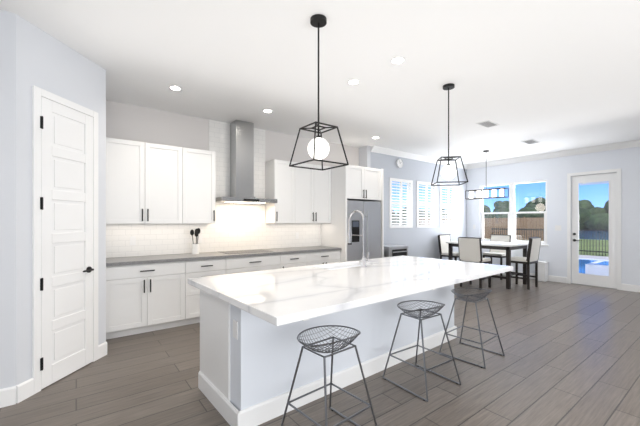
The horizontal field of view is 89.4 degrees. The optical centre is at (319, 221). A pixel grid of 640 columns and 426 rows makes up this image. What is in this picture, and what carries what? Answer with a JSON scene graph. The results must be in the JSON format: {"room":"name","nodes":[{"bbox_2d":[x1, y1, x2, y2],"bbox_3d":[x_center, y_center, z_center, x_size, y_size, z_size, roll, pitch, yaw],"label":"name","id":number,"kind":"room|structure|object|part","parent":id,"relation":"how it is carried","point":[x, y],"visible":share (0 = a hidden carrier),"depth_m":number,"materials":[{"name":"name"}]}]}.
{"room":"dining room and kitchen","nodes":[
{"label":"dining room and kitchen","id":0,"kind":"room"},
{"bbox_2d":[0,9,105,393],"bbox_3d":[-3.496,-0.100,2.687,2.850,3.000,1.700,0,0,-37],"label":"wall","id":1,"kind":"structure","parent":0,"point":[52,209],"depth_m":2.75,"materials":[{"name":"white paint"}]},
{"bbox_2d":[0,379,33,407],"bbox_3d":[-3.186,1.333,1.865,2.297,0.135,0.046,0,0,-37],"label":"baseboard","id":2,"kind":"structure","parent":1,"relation":"attached to","point":[13,395],"depth_m":2.49,"materials":[{"name":"white wood"}]},
{"bbox_3d":[-2.290,0.149,2.952,0.464,2.502,0.507,0,0,-37],"label":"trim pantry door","id":3,"kind":"part","parent":1,"relation":"part of","materials":[{"name":"white wood"}]},
{"bbox_2d":[0,274,639,425],"bbox_3d":[1.944,1.450,2.654,11.800,0.100,8.600,0,0,-37],"label":"floor","id":4,"kind":"structure","parent":0,"point":[571,357],"depth_m":2.87,"materials":[{"name":"brown wood"}]},
{"bbox_2d":[106,260,185,339],"bbox_3d":[-2.326,0.960,4.256,0.903,0.880,0.598,0,0,-37],"label":"base cabinet","id":5,"kind":"object","parent":4,"relation":"on","point":[150,293],"depth_m":4.01,"materials":[{"name":"white wood"}]},
{"bbox_2d":[106,246,340,267],"bbox_3d":[-1.237,0.500,5.058,3.608,0.040,0.628,0,0,-37],"label":"countertop","id":6,"kind":"structure","parent":5,"relation":"on","point":[110,262],"depth_m":4.57,"materials":[{"name":"grey stone"}]},
{"bbox_2d":[216,249,275,254],"bbox_3d":[-1.172,0.477,5.127,0.770,0.006,0.490,0,0,-37],"label":"cooktop","id":7,"kind":"object","parent":6,"relation":"in","point":[256,250],"depth_m":5.11,"materials":[{"name":"black glass"}]},
{"bbox_2d":[186,260,225,324],"bbox_3d":[-1.768,0.960,4.677,0.615,0.880,0.598,0,0,-37],"label":"base cabinet","id":8,"kind":"object","parent":4,"relation":"on","point":[194,268],"depth_m":4.38,"materials":[{"name":"white wood"}]},
{"bbox_2d":[226,256,285,273],"bbox_3d":[-1.143,0.960,5.148,0.950,0.880,0.598,0,0,-37],"label":"base cabinet","id":9,"kind":"object","parent":4,"relation":"on","point":[236,264],"depth_m":4.88,"materials":[{"name":"white wood"}]},
{"bbox_2d":[286,252,309,267],"bbox_3d":[-0.588,0.960,5.566,0.560,0.880,0.598,0,0,-37],"label":"base cabinet","id":10,"kind":"object","parent":4,"relation":"on","point":[296,259],"depth_m":5.35,"materials":[{"name":"white wood"}]},
{"bbox_2d":[310,252,339,264],"bbox_3d":[-0.133,0.960,5.909,0.820,0.880,0.598,0,0,-37],"label":"base cabinet","id":11,"kind":"object","parent":4,"relation":"on","point":[316,258],"depth_m":5.68,"materials":[{"name":"white wood"}]},
{"bbox_2d":[281,325,376,425],"bbox_3d":[0.059,1.050,2.098,0.472,0.700,0.484,0,0,-41],"label":"bar stool","id":12,"kind":"object","parent":4,"relation":"on","point":[327,344],"visible":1,"depth_m":2.09,"materials":[{"name":"grey metal"}]},
{"bbox_3d":[0.059,0.770,2.098,0.432,0.133,0.373,0,0,-37],"label":"seat","id":13,"kind":"part","parent":12,"relation":"part of","materials":[{"name":"grey metal"}]},
{"bbox_2d":[188,210,512,425],"bbox_3d":[0.479,0.637,3.101,2.950,1.526,1.435,0,0,-39],"label":"kitchen island","id":14,"kind":"object","parent":4,"relation":"on","point":[253,324],"visible":1,"depth_m":2.52,"materials":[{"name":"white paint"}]},
{"bbox_2d":[347,210,369,267],"bbox_3d":[0.417,0.177,3.527,0.113,0.606,0.268,0,0,-39],"label":"faucet","id":15,"kind":"object","parent":14,"relation":"on","point":[363,259],"depth_m":3.45,"materials":[{"name":"silver metal"}]},
{"bbox_2d":[321,164,383,261],"bbox_3d":[0.640,0.180,6.404,1.006,2.440,0.738,0,0,-37],"label":"tall cabinet","id":16,"kind":"object","parent":4,"relation":"on","point":[354,183],"visible":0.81,"depth_m":6.06,"materials":[{"name":"white wood"}]},
{"bbox_2d":[347,200,380,260],"bbox_3d":[0.660,0.507,6.377,0.900,1.785,0.768,0,0,-37],"label":"refrigerator","id":17,"kind":"object","parent":4,"relation":"on","point":[370,211],"visible":0.4,"depth_m":6.12,"materials":[{"name":"grey metal"}]},
{"bbox_2d":[384,244,407,256],"bbox_3d":[1.460,0.940,6.770,0.560,0.880,0.603,0,0,-37],"label":"beverage cooler","id":18,"kind":"object","parent":4,"relation":"on","point":[391,250],"visible":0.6,"depth_m":6.52,"materials":[{"name":"silver metal"}]},
{"bbox_2d":[382,300,460,401],"bbox_3d":[0.884,1.050,2.832,0.486,0.700,0.499,0,0,-37],"label":"bar stool","id":19,"kind":"object","parent":4,"relation":"on","point":[419,317],"visible":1,"depth_m":2.79,"materials":[{"name":"grey metal"}]},
{"bbox_3d":[0.884,0.770,2.832,0.432,0.133,0.373,0,0,-37],"label":"seat","id":20,"kind":"part","parent":19,"relation":"part of","materials":[{"name":"grey metal"}]},
{"bbox_2d":[438,234,458,260],"bbox_3d":[3.321,0.865,8.155,0.474,1.070,0.499,0,0,-37],"label":"dining chair","id":21,"kind":"object","parent":4,"relation":"on","point":[443,239],"visible":0.4,"depth_m":8.18,"materials":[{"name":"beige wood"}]},
{"bbox_2d":[439,288,504,368],"bbox_3d":[1.592,1.050,3.404,0.493,0.700,0.507,0,0,-37],"label":"bar stool","id":22,"kind":"object","parent":4,"relation":"on","point":[484,295],"visible":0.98,"depth_m":3.38,"materials":[{"name":"grey metal"}]},
{"bbox_3d":[1.592,0.770,3.404,0.432,0.133,0.373,0,0,-37],"label":"seat","id":23,"kind":"part","parent":22,"relation":"part of","materials":[{"name":"grey metal"}]},
{"bbox_2d":[458,237,490,289],"bbox_3d":[3.289,0.865,6.886,0.499,1.070,0.474,0,0,-37],"label":"dining chair","id":24,"kind":"object","parent":4,"relation":"on","point":[470,249],"visible":0.77,"depth_m":6.75,"materials":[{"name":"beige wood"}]},
{"bbox_2d":[446,241,528,288],"bbox_3d":[3.851,0.943,7.485,0.980,0.915,1.450,0,0,-37],"label":"dining table","id":25,"kind":"object","parent":4,"relation":"on","point":[508,247],"visible":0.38,"depth_m":6.99,"materials":[{"name":"white wood"}]},
{"bbox_2d":[483,234,510,279],"bbox_3d":[4.413,0.865,8.084,0.499,1.070,0.474,0,0,-37],"label":"dining chair","id":26,"kind":"object","parent":4,"relation":"on","point":[495,253],"visible":0.56,"depth_m":8.10,"materials":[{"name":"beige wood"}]},
{"bbox_2d":[511,237,540,289],"bbox_3d":[4.356,0.865,6.914,0.474,1.070,0.499,0,0,-37],"label":"dining chair","id":27,"kind":"object","parent":4,"relation":"on","point":[533,251],"visible":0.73,"depth_m":6.77,"materials":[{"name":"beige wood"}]},
{"bbox_2d":[538,261,548,281],"bbox_3d":[5.230,1.170,7.616,0.210,0.460,0.200,0,0,-37],"label":"storage box","id":28,"kind":"object","parent":4,"relation":"on","point":[542,271],"visible":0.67,"depth_m":7.54,"materials":[{"name":"white plastic"}]},
{"bbox_2d":[0,0,639,164],"bbox_3d":[1.944,-1.650,2.654,11.800,0.100,8.600,0,0,-37],"label":"ceiling","id":29,"kind":"structure","parent":0,"point":[550,76],"depth_m":3.32,"materials":[{"name":"white paint"}]},
{"bbox_2d":[168,85,181,90],"bbox_3d":[-1.733,-1.597,3.878,0.155,0.005,0.155,0,0,14],"label":"recessed light","id":30,"kind":"object","parent":29,"relation":"in","point":[176,88],"depth_m":3.88,"materials":[{"name":"white"}]},
{"bbox_2d":[262,109,272,112],"bbox_3d":[-0.757,-1.597,4.676,0.155,0.005,0.155,0,0,14],"label":"recessed light","id":31,"kind":"object","parent":29,"relation":"in","point":[264,110],"depth_m":4.65,"materials":[{"name":"white"}]},
{"bbox_2d":[289,14,348,170],"bbox_3d":[-0.012,-1.019,2.558,0.342,1.160,0.342,0,0,-37],"label":"pendant light","id":32,"kind":"object","parent":29,"relation":"hanging from","point":[318,148],"visible":1,"depth_m":2.52,"materials":[{"name":"black metal"}]},
{"bbox_2d":[347,79,359,84],"bbox_3d":[0.386,-1.597,3.709,0.155,0.005,0.155,0,0,14],"label":"recessed light","id":33,"kind":"object","parent":29,"relation":"in","point":[352,81],"depth_m":3.70,"materials":[{"name":"white plastic"}]},
{"bbox_2d":[390,56,405,64],"bbox_3d":[0.773,-1.597,3.212,0.155,0.005,0.155,0,0,29],"label":"recessed light","id":34,"kind":"object","parent":29,"relation":"in","point":[398,60],"depth_m":3.20,"materials":[{"name":"white"}]},
{"bbox_2d":[431,83,467,185],"bbox_3d":[1.513,-1.019,3.807,0.342,1.160,0.342,0,0,8],"label":"pendant light","id":35,"kind":"object","parent":29,"relation":"hanging from","point":[449,172],"visible":1,"depth_m":3.77,"materials":[{"name":"black metal"}]},
{"bbox_2d":[465,150,508,199],"bbox_3d":[3.755,-1.061,7.312,0.212,1.076,0.874,0,0,-37],"label":"dining chandelier","id":36,"kind":"object","parent":29,"relation":"hanging from","point":[502,193],"visible":1,"depth_m":7.27,"materials":[{"name":"white glass"}]},
{"bbox_2d":[476,120,498,127],"bbox_3d":[2.752,-1.592,5.304,0.380,0.015,0.200,0,0,-37],"label":"ceiling vent","id":37,"kind":"object","parent":29,"relation":"in","point":[487,124],"depth_m":5.29,"materials":[{"name":"white metal"}]},
{"bbox_2d":[521,139,539,143],"bbox_3d":[4.217,-1.592,6.484,0.380,0.015,0.200,0,0,-37],"label":"ceiling vent","id":38,"kind":"object","parent":29,"relation":"in","point":[531,141],"depth_m":6.44,"materials":[{"name":"white metal"}]},
{"bbox_2d":[106,100,639,284],"bbox_3d":[1.944,-0.100,2.654,11.800,3.000,8.600,0,0,-37],"label":"wall","id":39,"kind":"structure","parent":0,"point":[237,226],"depth_m":6.46,"materials":[{"name":"white paint"}]},
{"bbox_2d":[106,137,189,223],"bbox_3d":[-2.371,-0.505,4.392,0.996,1.070,0.328,0,0,-37],"label":"upper cabinet","id":40,"kind":"object","parent":39,"relation":"attached to","point":[149,183],"depth_m":4.25,"materials":[{"name":"white wood"}]},
{"bbox_2d":[190,149,215,223],"bbox_3d":[-1.858,-0.505,4.778,0.528,1.070,0.328,0,0,-37],"label":"upper cabinet","id":41,"kind":"object","parent":39,"relation":"attached to","point":[202,162],"depth_m":4.70,"materials":[{"name":"white wood"}]},
{"bbox_2d":[216,120,276,203],"bbox_3d":[-1.200,-0.948,5.166,0.900,1.299,0.500,0,0,-37],"label":"range hood","id":42,"kind":"object","parent":39,"relation":"attached to","point":[241,162],"visible":1,"depth_m":5.15,"materials":[{"name":"silver metal"}]},
{"bbox_2d":[265,159,330,222],"bbox_3d":[-0.361,-0.505,5.884,1.215,1.070,0.364,0,0,-37],"label":"upper cabinet","id":43,"kind":"object","parent":39,"relation":"attached to","point":[301,195],"visible":0.96,"depth_m":5.67,"materials":[{"name":"white wood"}]},
{"bbox_2d":[371,146,467,168],"bbox_3d":[2.612,-1.542,7.982,3.780,0.115,0.095,0,0,-37],"label":"crown molding","id":44,"kind":"structure","parent":39,"relation":"attached to","point":[413,156],"depth_m":7.63,"materials":[{"name":"white wood"}]},
{"bbox_2d":[389,178,456,227],"bbox_3d":[2.661,-0.415,8.083,2.780,1.130,0.064,0,0,-37],"label":"window shutters","id":45,"kind":"object","parent":39,"relation":"attached to","point":[420,203],"visible":0.98,"depth_m":7.92,"materials":[{"name":"white wood"}]},
{"bbox_2d":[396,159,560,230],"bbox_3d":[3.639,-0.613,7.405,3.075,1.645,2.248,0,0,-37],"label":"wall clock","id":46,"kind":"object","parent":39,"relation":"attached to","point":[399,163],"visible":1,"depth_m":7.45,"materials":[{"name":"white"}]},
{"bbox_2d":[497,271,566,282],"bbox_3d":[4.905,1.333,8.266,0.016,0.135,2.320,0,0,-37],"label":"baseboard","id":47,"kind":"structure","parent":39,"relation":"attached to","point":[550,278],"depth_m":7.54,"materials":[{"name":"white wood"}]},
{"bbox_2d":[468,140,639,168],"bbox_3d":[6.574,-1.542,5.987,0.095,0.115,8.050,0,0,-37],"label":"crown molding","id":48,"kind":"structure","parent":39,"relation":"attached to","point":[636,143],"depth_m":7.38,"materials":[{"name":"white wood"}]},
{"bbox_2d":[567,168,620,289],"bbox_3d":[5.915,0.158,6.999,0.128,2.485,0.910,0,0,-37],"label":"door","id":49,"kind":"structure","parent":39,"relation":"attached to","point":[612,280],"depth_m":6.91,"materials":[{"name":"white wood"}]},
{"bbox_3d":[5.934,0.148,7.013,0.019,2.034,0.548,0,0,-37],"label":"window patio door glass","id":50,"kind":"part","parent":39,"relation":"part of","materials":[{"name":"white"}]},
{"bbox_2d":[621,284,639,291],"bbox_3d":[7.583,1.333,4.712,0.016,0.135,4.740,0,0,-37],"label":"baseboard","id":51,"kind":"structure","parent":39,"relation":"attached to","point":[626,287],"depth_m":6.49,"materials":[{"name":"white wood"}]},
{"label":"outside","id":52,"kind":"structure","parent":0,"visible":0},
{"bbox_2d":[392,197,608,275],"bbox_3d":[14.875,-1.752,55.034,150.000,7.424,150.000,0,0,-37],"label":"backyard","id":53,"kind":"object","parent":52,"point":[535,231],"depth_m":28.58,"materials":[{"name":"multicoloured plant"}]}
]}

